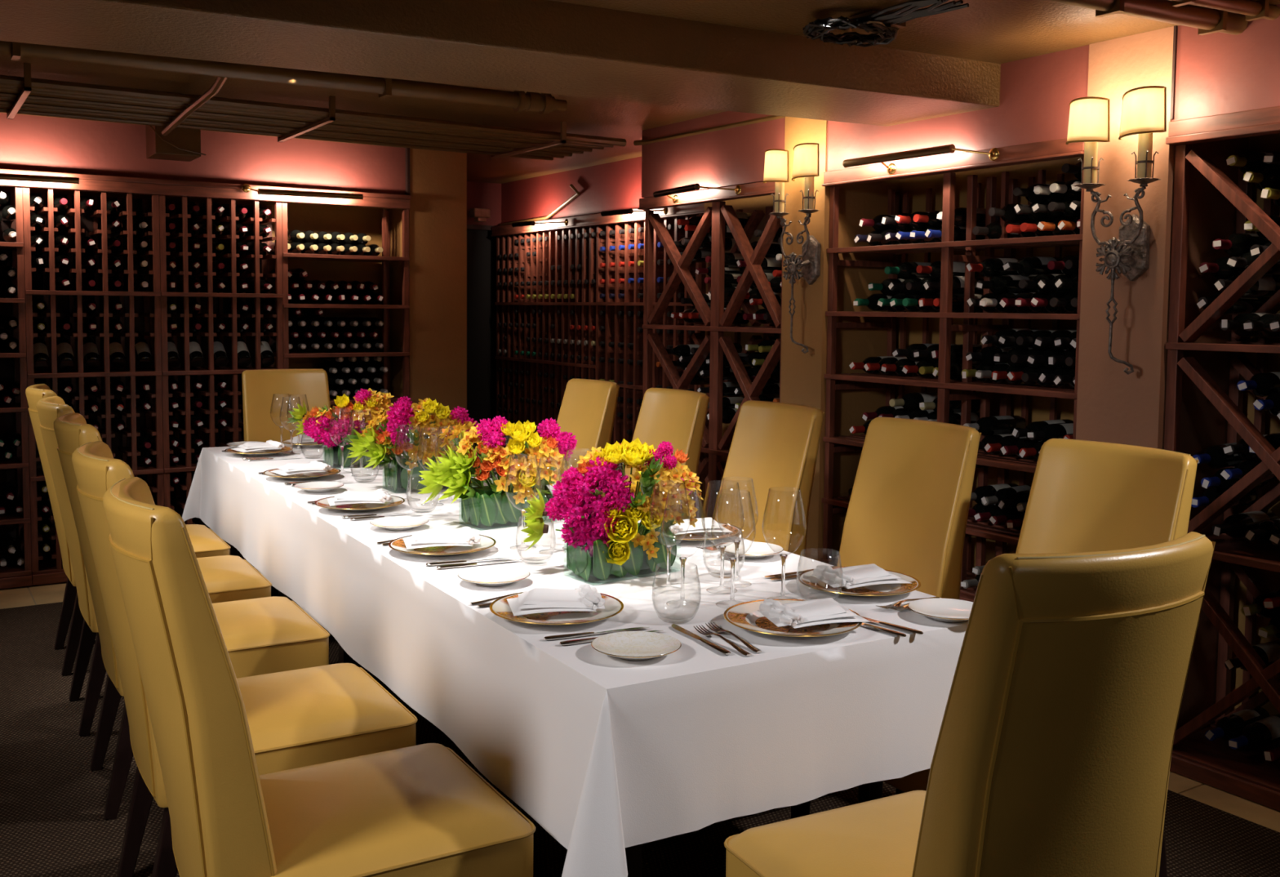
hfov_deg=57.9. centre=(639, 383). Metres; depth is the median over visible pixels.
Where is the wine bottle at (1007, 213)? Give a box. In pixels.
[988,203,1031,224]
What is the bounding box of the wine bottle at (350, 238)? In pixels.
[339,231,358,244]
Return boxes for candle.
[770,182,788,212]
[799,176,818,208]
[1077,142,1103,183]
[1131,133,1159,177]
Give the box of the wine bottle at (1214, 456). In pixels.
[1192,442,1245,468]
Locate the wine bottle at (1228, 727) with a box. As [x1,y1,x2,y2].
[1204,706,1270,740]
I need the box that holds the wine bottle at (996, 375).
[991,365,1026,384]
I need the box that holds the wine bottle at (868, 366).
[863,356,906,374]
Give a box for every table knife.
[242,456,295,459]
[247,457,299,460]
[284,480,347,484]
[342,512,412,518]
[350,513,422,519]
[425,557,511,565]
[435,560,518,568]
[543,626,649,639]
[559,630,662,645]
[764,565,836,577]
[770,574,798,579]
[860,615,923,634]
[861,622,906,636]
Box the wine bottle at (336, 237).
[326,231,345,244]
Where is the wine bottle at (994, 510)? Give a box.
[973,504,1012,524]
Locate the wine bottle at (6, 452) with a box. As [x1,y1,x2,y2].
[0,443,14,460]
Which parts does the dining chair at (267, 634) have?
panel, backrest, leg, leg, seat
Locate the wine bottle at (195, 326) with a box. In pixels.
[180,318,201,332]
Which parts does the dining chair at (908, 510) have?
leg, backrest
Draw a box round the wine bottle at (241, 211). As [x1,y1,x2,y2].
[226,204,247,218]
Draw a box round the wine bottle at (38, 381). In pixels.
[34,378,48,385]
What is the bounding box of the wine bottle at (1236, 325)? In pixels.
[1219,312,1276,337]
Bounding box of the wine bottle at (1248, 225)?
[1244,215,1279,239]
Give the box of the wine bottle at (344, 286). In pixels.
[333,280,351,293]
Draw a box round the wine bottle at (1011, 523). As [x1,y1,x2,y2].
[1006,512,1025,528]
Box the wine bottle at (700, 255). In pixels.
[679,249,711,262]
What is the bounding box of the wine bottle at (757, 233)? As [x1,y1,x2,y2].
[754,226,782,242]
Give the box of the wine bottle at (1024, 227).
[1019,217,1053,236]
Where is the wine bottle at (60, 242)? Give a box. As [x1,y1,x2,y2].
[53,235,70,250]
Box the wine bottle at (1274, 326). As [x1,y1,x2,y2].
[1269,320,1279,331]
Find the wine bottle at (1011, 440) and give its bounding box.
[984,435,1026,455]
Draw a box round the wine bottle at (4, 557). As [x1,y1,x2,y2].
[0,545,9,566]
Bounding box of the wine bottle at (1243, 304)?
[1196,291,1266,315]
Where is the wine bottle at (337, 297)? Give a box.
[326,291,345,303]
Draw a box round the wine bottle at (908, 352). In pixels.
[892,343,938,361]
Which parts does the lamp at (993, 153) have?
arm, arm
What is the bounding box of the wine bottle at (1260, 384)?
[1236,372,1279,396]
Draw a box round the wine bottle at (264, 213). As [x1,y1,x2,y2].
[247,206,271,220]
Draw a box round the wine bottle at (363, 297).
[350,291,371,304]
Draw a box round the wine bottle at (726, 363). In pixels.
[706,352,751,368]
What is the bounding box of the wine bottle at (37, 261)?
[31,253,44,269]
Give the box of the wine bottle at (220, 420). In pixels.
[204,413,226,426]
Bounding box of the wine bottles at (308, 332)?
[36,224,695,551]
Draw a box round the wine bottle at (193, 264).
[179,258,200,271]
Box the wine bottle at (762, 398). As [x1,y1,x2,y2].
[758,395,773,401]
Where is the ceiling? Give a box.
[0,0,1279,183]
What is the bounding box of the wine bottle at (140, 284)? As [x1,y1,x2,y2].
[133,277,148,291]
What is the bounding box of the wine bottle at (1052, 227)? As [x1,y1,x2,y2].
[1037,217,1074,235]
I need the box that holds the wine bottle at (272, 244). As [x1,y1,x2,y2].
[268,241,290,253]
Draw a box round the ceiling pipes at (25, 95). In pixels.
[0,62,626,160]
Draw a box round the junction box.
[146,124,205,161]
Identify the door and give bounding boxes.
[466,229,496,459]
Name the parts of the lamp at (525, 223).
arm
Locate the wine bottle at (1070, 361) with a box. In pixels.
[1065,356,1075,366]
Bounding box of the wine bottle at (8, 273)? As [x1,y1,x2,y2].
[0,266,17,280]
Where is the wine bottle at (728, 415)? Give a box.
[706,408,737,423]
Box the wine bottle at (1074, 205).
[1069,200,1080,209]
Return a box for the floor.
[0,590,1279,876]
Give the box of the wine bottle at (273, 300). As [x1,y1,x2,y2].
[269,290,291,303]
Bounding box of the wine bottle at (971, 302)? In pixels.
[967,293,1000,312]
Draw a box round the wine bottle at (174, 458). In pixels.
[169,450,178,464]
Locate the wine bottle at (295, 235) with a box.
[287,229,304,242]
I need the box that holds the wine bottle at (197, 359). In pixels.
[189,332,204,367]
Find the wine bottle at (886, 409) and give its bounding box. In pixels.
[862,405,903,420]
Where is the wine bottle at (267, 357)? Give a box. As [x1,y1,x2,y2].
[253,331,275,365]
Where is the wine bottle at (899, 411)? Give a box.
[878,408,911,417]
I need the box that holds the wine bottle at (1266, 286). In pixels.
[1214,273,1279,297]
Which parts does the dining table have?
leg, leg, leg, leg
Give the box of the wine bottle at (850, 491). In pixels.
[848,488,852,495]
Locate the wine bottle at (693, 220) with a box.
[676,215,702,225]
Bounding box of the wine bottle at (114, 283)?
[102,276,122,290]
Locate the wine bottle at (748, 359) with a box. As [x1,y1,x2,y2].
[739,351,767,367]
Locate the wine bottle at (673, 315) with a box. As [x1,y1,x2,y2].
[671,308,703,323]
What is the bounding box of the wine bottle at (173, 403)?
[168,396,178,410]
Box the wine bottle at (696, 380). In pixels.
[680,373,709,384]
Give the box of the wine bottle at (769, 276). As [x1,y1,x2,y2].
[737,272,777,287]
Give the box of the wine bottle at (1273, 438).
[1248,432,1279,453]
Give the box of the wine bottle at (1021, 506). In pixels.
[1017,502,1027,511]
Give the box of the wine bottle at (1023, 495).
[998,489,1030,510]
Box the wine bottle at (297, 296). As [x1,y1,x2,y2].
[288,290,305,303]
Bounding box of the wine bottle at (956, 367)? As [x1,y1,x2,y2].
[933,360,981,380]
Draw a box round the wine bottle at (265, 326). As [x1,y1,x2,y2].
[248,319,272,332]
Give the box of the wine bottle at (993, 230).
[972,222,1021,239]
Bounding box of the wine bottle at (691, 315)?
[688,307,726,320]
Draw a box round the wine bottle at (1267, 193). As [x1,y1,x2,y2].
[1260,185,1279,207]
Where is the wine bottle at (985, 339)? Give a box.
[981,328,1039,348]
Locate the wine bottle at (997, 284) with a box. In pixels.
[975,275,1034,294]
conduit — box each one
[161,76,227,135]
[499,183,579,225]
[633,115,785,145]
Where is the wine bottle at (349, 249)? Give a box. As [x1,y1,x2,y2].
[339,244,357,255]
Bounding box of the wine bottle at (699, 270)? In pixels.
[695,265,745,277]
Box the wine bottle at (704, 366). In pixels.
[684,364,710,377]
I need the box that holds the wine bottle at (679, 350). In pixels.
[665,344,699,357]
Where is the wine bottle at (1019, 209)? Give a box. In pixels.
[1014,201,1048,221]
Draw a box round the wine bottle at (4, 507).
[0,496,8,515]
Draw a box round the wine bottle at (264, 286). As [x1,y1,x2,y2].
[248,280,272,293]
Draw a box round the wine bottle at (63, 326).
[56,319,71,333]
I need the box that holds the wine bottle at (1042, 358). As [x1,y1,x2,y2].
[1026,348,1064,369]
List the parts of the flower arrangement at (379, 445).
stock flower, stock flower, stock flower, stem, stock flower, stock flower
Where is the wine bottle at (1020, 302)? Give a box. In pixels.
[1015,293,1049,312]
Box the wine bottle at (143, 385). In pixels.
[135,377,151,392]
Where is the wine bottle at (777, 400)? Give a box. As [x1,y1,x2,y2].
[773,398,779,402]
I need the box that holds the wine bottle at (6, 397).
[0,390,13,404]
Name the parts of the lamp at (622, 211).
arm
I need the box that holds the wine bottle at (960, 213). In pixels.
[936,207,999,226]
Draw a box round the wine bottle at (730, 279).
[704,273,753,287]
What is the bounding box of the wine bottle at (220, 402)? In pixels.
[204,395,226,408]
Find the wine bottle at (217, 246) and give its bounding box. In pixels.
[201,240,224,254]
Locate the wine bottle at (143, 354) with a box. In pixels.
[134,330,152,368]
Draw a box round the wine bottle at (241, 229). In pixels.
[224,223,247,236]
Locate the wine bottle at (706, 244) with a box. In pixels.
[681,235,732,251]
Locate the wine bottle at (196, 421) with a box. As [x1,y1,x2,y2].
[182,414,203,428]
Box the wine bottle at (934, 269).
[915,261,977,279]
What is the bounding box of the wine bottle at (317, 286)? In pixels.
[306,280,325,292]
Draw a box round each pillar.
[386,147,466,439]
[780,116,899,561]
[1075,26,1248,730]
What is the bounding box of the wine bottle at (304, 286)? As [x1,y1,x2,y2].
[294,279,311,292]
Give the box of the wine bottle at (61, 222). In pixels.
[53,214,70,230]
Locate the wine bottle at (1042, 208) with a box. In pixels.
[1031,199,1065,219]
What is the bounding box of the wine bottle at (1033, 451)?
[1018,440,1044,459]
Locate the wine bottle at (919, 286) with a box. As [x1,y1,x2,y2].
[906,277,940,295]
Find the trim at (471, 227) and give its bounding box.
[466,224,495,231]
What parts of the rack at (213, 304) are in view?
panel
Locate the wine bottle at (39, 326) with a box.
[32,318,47,333]
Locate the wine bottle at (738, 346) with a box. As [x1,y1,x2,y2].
[690,342,742,357]
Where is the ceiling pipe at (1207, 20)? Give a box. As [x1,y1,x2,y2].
[1044,0,1248,35]
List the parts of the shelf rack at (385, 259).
shelf, shelf, shelf, shelf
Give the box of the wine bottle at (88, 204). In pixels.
[80,197,95,213]
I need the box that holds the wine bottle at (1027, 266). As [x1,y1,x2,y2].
[1003,256,1063,276]
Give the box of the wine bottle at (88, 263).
[80,256,97,271]
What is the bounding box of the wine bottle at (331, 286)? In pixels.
[320,280,338,293]
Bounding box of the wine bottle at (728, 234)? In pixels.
[707,225,744,239]
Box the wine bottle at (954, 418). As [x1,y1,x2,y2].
[928,412,979,425]
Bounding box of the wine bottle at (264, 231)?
[248,224,271,238]
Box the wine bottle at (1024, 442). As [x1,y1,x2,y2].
[1000,438,1037,458]
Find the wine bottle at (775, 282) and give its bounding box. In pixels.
[768,276,781,293]
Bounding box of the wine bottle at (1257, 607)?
[1240,591,1279,617]
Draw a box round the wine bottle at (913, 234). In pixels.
[910,226,940,242]
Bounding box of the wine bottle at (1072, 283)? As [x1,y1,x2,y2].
[1054,273,1078,293]
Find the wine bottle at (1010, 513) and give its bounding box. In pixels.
[989,507,1025,527]
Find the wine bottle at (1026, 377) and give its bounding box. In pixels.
[1021,366,1056,386]
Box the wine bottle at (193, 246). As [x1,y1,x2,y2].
[178,240,199,254]
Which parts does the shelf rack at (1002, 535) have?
post, shelf, shelf, shelf, shelf, shelf, shelf, divider post, divider post, post, post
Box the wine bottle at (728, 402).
[707,396,744,409]
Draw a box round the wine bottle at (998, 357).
[993,347,1029,367]
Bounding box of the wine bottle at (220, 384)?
[204,377,226,391]
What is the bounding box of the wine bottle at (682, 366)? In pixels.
[671,355,689,369]
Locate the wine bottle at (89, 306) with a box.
[81,298,97,313]
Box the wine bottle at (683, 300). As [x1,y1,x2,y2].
[680,293,728,307]
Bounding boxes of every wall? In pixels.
[0,112,405,195]
[0,186,386,429]
[466,181,501,226]
[501,156,644,223]
[641,4,1279,197]
[702,133,1279,715]
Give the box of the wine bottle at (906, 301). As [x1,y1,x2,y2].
[902,293,936,311]
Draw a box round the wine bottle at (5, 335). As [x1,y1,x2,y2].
[0,328,10,343]
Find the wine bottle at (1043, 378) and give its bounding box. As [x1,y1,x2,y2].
[1039,367,1071,387]
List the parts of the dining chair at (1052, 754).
seat, backrest, panel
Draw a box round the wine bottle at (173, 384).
[168,377,178,391]
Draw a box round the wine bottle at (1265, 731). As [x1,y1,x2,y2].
[1228,713,1279,749]
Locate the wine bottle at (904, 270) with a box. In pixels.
[884,262,932,279]
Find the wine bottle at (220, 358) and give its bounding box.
[207,336,228,366]
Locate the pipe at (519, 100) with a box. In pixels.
[0,40,567,114]
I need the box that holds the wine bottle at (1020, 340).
[1016,329,1063,350]
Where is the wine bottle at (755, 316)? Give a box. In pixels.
[752,310,774,324]
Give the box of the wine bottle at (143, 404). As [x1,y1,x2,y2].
[129,395,151,411]
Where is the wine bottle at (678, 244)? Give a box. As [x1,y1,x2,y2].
[673,237,691,251]
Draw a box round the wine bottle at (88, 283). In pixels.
[81,276,97,290]
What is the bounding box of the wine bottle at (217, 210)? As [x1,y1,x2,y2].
[202,204,224,217]
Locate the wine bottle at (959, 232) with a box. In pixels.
[924,225,985,241]
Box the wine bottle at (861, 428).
[848,419,871,435]
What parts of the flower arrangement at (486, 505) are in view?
stock flower, stock flower, stock flower, stem, stock flower, stock flower, stock flower, stock flower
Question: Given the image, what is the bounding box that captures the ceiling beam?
[0,0,1000,126]
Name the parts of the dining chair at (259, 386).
leg, backrest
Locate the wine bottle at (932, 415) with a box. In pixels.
[913,411,937,420]
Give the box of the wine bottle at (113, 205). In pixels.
[100,198,120,214]
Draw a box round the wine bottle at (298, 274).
[288,267,307,280]
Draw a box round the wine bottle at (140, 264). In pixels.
[127,257,147,271]
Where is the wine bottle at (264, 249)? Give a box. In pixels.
[248,242,271,256]
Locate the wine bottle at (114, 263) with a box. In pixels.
[107,256,121,270]
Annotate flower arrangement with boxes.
[288,387,412,466]
[346,397,478,491]
[417,415,577,526]
[520,437,703,580]
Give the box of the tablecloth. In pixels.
[182,443,968,876]
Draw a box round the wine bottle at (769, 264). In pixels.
[736,257,782,272]
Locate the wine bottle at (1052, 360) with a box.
[1048,349,1075,369]
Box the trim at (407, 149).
[405,147,409,195]
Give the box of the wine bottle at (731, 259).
[705,252,746,268]
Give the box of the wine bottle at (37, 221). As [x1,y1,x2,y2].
[30,214,44,231]
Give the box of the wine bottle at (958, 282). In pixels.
[923,275,983,294]
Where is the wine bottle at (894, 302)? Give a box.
[889,293,939,311]
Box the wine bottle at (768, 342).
[745,339,776,355]
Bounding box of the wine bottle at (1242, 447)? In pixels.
[1223,434,1266,459]
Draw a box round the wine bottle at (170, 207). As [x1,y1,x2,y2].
[164,200,174,214]
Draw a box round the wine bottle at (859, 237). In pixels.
[853,230,882,245]
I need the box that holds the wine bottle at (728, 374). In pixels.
[700,366,751,379]
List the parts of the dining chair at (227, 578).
panel, backrest, leg, leg, seat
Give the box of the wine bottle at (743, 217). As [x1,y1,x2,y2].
[724,211,751,226]
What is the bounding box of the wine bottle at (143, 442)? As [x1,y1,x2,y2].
[130,434,151,449]
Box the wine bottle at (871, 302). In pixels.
[853,293,897,311]
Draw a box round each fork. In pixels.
[376,538,395,543]
[469,592,515,604]
[476,602,491,607]
[693,624,751,656]
[696,542,726,549]
[703,546,719,551]
[705,622,761,653]
[876,596,939,608]
[884,603,908,610]
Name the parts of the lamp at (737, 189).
arm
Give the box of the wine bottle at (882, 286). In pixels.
[867,278,904,296]
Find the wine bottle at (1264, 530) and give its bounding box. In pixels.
[1244,518,1279,544]
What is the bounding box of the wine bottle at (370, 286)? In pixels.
[360,280,377,293]
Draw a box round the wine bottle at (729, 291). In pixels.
[707,286,756,302]
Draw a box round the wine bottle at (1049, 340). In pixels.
[1035,329,1076,351]
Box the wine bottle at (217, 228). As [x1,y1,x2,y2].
[202,222,224,235]
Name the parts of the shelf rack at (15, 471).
panel, shelf, shelf, shelf, shelf, shelf, shelf, shelf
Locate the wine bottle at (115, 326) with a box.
[102,318,122,333]
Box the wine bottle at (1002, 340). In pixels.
[998,329,1039,349]
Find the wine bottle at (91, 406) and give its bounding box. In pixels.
[84,396,99,413]
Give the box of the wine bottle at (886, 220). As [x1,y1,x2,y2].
[881,213,912,230]
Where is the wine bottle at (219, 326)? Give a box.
[204,319,225,333]
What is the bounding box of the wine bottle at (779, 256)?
[775,253,782,260]
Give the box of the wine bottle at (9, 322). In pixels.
[0,315,18,330]
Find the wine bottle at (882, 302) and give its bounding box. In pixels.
[877,293,907,311]
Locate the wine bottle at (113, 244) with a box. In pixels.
[101,236,121,252]
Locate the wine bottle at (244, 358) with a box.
[231,336,251,366]
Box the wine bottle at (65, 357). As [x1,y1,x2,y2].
[56,333,75,369]
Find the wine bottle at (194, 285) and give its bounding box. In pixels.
[179,278,200,292]
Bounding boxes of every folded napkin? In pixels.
[231,440,285,452]
[270,460,331,475]
[285,434,319,443]
[327,488,391,506]
[403,526,480,549]
[506,583,605,615]
[546,483,555,494]
[668,517,732,534]
[757,597,870,628]
[811,563,911,588]
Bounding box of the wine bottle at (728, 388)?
[697,381,744,396]
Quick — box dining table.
[228,542,904,876]
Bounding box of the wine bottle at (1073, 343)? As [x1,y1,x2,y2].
[1070,337,1075,347]
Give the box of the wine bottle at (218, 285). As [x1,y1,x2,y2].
[202,278,225,292]
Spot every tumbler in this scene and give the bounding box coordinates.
[300,432,324,458]
[351,450,379,482]
[406,475,438,512]
[515,516,555,564]
[651,564,701,623]
[702,529,745,577]
[795,549,843,600]
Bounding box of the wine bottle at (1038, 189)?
[1033,181,1066,199]
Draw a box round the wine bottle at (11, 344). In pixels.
[1,335,18,351]
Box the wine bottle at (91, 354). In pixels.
[83,331,100,368]
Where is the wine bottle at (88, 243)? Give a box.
[80,235,96,252]
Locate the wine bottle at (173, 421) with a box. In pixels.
[168,415,178,429]
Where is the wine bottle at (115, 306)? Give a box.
[102,298,122,313]
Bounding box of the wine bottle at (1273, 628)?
[1257,613,1279,639]
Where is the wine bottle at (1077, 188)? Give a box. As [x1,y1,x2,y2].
[1071,181,1081,191]
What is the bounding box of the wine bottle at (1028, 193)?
[1013,183,1050,203]
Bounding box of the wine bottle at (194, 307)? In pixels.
[179,300,200,314]
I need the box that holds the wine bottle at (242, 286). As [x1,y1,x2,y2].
[226,280,248,293]
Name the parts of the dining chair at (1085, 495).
leg, seat, backrest, leg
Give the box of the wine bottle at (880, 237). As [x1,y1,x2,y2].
[866,228,900,244]
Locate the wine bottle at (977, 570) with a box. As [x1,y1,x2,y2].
[972,557,993,574]
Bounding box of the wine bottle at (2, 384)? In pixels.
[0,378,6,393]
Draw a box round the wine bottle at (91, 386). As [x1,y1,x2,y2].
[84,377,98,394]
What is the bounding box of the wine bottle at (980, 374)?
[975,364,1009,383]
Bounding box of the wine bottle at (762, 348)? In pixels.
[758,342,774,352]
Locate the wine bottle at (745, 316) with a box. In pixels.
[742,308,769,324]
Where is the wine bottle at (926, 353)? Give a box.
[912,344,952,362]
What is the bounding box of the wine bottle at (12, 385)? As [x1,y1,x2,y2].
[5,379,20,396]
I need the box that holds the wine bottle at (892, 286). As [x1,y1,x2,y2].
[888,277,923,294]
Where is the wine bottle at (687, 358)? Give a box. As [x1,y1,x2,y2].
[679,353,710,364]
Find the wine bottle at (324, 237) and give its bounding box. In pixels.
[313,231,331,244]
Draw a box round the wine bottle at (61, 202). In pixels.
[53,195,69,213]
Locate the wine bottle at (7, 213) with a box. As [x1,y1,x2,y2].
[0,204,15,222]
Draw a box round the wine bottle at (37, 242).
[31,234,45,250]
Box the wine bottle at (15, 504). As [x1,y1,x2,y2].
[6,493,22,513]
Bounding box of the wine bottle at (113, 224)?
[106,217,121,233]
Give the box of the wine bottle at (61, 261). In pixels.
[54,254,70,269]
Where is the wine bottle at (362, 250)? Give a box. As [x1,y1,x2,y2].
[351,244,370,255]
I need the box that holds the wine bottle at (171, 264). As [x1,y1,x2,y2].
[166,257,176,271]
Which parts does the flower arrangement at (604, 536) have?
stock flower, stock flower, stock flower, stock flower, stock flower, stock flower, stock flower, stock flower, stock flower, stock flower, stock flower, stock flower, stock flower, stem, stock flower, stock flower, stock flower, stock flower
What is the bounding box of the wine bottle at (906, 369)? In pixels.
[902,359,935,377]
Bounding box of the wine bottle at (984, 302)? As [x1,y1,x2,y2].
[979,293,1037,313]
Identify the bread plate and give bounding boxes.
[226,440,264,446]
[293,481,343,492]
[369,515,428,530]
[457,565,529,586]
[591,631,681,660]
[721,541,783,558]
[907,598,973,622]
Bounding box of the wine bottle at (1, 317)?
[0,314,2,324]
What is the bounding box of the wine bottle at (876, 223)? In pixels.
[858,214,897,232]
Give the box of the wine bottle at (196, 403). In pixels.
[180,395,202,409]
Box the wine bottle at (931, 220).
[913,210,942,227]
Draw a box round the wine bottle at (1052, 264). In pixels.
[1047,255,1079,275]
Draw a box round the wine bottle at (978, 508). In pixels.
[968,503,995,521]
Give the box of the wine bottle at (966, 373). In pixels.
[961,363,995,382]
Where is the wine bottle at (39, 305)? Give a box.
[31,297,46,312]
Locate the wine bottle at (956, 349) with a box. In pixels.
[931,343,982,362]
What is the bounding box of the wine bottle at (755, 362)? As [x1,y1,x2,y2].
[751,355,776,367]
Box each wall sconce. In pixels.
[762,142,820,353]
[1066,85,1166,374]
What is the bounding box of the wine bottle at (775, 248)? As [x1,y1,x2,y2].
[737,240,782,257]
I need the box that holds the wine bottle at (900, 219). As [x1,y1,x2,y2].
[894,211,928,228]
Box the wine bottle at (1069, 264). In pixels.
[1064,259,1079,270]
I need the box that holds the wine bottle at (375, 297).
[364,291,383,304]
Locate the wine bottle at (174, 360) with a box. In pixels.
[167,336,180,367]
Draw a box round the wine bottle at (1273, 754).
[1263,739,1279,761]
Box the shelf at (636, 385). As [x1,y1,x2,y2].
[616,382,643,389]
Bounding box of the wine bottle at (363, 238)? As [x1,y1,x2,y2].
[352,232,370,244]
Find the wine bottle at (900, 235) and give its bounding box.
[895,227,925,243]
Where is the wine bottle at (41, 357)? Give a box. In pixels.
[33,332,49,369]
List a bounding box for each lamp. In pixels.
[0,173,79,183]
[241,183,363,199]
[511,218,568,226]
[600,207,667,216]
[653,183,741,203]
[842,144,999,174]
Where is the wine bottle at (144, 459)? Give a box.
[137,448,151,466]
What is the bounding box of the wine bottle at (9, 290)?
[0,283,17,297]
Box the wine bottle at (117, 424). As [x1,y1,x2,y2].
[111,415,124,431]
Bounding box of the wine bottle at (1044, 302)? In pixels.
[1031,292,1077,313]
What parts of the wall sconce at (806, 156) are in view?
lamp shade, scroll arm, scroll arm, lamp shade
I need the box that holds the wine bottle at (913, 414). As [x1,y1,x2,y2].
[894,408,933,418]
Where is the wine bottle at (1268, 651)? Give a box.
[1224,640,1279,671]
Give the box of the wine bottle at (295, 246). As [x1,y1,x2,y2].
[287,241,304,253]
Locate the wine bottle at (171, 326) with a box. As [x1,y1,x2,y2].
[167,320,177,333]
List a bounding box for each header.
[0,168,411,208]
[490,203,704,236]
[637,181,775,209]
[822,137,1084,186]
[1165,106,1279,145]
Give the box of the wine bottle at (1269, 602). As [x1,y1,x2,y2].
[1262,589,1279,608]
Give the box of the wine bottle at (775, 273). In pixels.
[772,269,782,276]
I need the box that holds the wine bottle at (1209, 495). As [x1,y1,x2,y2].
[1191,487,1257,508]
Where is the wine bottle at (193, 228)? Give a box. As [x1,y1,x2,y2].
[177,221,199,235]
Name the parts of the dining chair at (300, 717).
panel, backrest, leg, leg, seat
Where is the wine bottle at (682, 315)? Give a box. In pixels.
[679,308,703,322]
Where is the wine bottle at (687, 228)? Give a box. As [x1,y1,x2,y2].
[684,222,711,235]
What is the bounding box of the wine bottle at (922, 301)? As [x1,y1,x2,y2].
[918,293,940,311]
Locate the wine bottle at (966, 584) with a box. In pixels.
[960,574,980,588]
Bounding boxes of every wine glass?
[270,394,292,443]
[279,396,301,455]
[286,394,309,451]
[328,408,355,471]
[347,409,370,475]
[394,425,424,500]
[417,427,447,504]
[435,426,462,501]
[505,457,542,546]
[533,457,568,551]
[648,481,690,591]
[661,490,706,601]
[701,481,744,587]
[711,490,755,602]
[716,479,758,582]
[761,488,806,598]
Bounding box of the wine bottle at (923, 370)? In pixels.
[919,360,938,377]
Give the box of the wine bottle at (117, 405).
[102,397,124,412]
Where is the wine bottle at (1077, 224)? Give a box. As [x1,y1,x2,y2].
[1075,219,1079,228]
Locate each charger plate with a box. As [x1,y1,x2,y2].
[224,445,293,456]
[262,467,340,479]
[282,438,324,447]
[314,495,404,511]
[388,534,496,555]
[489,591,623,624]
[673,522,741,542]
[723,599,862,636]
[797,566,920,595]
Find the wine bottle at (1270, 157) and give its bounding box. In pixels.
[1263,151,1279,170]
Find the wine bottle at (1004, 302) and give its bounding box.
[999,292,1036,312]
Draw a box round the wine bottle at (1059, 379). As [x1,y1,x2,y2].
[1053,368,1075,388]
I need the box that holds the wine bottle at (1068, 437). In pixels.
[1062,434,1072,439]
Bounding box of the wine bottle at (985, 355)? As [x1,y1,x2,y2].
[965,346,1011,364]
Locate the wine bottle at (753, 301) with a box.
[749,293,781,309]
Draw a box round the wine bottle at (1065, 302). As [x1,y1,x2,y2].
[1049,292,1077,312]
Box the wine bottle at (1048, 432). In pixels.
[1027,422,1073,442]
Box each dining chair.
[25,383,231,675]
[36,395,271,735]
[53,413,329,819]
[71,440,417,876]
[102,476,535,876]
[241,368,330,596]
[553,377,619,482]
[624,387,709,519]
[714,400,824,556]
[724,531,1215,876]
[791,417,981,818]
[857,438,1198,876]
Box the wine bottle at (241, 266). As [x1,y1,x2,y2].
[224,260,248,273]
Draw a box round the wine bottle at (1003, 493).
[981,484,1031,507]
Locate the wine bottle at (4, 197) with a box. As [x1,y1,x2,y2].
[0,190,9,207]
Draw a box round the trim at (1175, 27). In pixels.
[1169,25,1177,119]
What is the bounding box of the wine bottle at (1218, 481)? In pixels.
[1200,466,1267,491]
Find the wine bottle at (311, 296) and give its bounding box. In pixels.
[300,290,318,303]
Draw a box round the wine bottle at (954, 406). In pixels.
[919,396,980,413]
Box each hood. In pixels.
[257,188,363,199]
[511,220,535,226]
[600,208,633,216]
[653,183,700,197]
[842,144,955,167]
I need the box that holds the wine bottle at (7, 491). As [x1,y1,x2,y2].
[0,481,16,500]
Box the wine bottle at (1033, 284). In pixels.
[1018,274,1065,294]
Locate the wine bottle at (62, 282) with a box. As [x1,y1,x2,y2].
[54,275,71,290]
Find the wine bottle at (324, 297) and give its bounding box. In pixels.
[311,291,332,304]
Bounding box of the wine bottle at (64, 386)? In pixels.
[57,377,73,394]
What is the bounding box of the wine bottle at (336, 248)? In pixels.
[326,243,344,254]
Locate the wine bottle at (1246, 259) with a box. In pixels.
[1226,251,1279,276]
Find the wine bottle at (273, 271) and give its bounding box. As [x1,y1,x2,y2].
[270,268,292,280]
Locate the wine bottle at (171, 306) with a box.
[166,300,177,314]
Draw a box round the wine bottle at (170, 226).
[165,220,175,233]
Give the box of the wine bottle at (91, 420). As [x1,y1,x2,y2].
[84,415,100,430]
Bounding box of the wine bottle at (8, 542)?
[0,533,17,553]
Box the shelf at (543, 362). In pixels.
[494,355,595,368]
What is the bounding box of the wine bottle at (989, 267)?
[966,257,1020,277]
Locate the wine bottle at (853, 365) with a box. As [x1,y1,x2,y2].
[848,355,902,373]
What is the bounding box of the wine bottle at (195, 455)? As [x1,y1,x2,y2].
[182,446,200,462]
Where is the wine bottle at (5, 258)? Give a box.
[0,250,10,266]
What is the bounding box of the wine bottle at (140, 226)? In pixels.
[132,218,148,235]
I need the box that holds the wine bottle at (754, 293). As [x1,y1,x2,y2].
[744,288,780,300]
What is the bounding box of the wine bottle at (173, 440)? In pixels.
[168,434,178,448]
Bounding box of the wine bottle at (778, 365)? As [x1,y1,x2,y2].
[775,358,780,368]
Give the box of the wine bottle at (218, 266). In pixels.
[201,259,224,273]
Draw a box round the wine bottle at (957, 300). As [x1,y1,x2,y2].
[933,293,983,312]
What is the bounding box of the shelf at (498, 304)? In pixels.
[494,302,693,306]
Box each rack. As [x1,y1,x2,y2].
[0,186,32,588]
[22,186,164,585]
[147,194,283,559]
[266,201,409,404]
[494,214,698,506]
[642,200,783,519]
[820,155,1084,601]
[1164,144,1279,811]
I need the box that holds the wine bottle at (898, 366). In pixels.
[880,358,919,376]
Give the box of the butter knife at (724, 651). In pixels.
[671,623,730,654]
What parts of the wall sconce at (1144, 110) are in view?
lamp shade, scroll arm, scroll arm, lamp shade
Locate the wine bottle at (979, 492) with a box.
[970,483,1017,504]

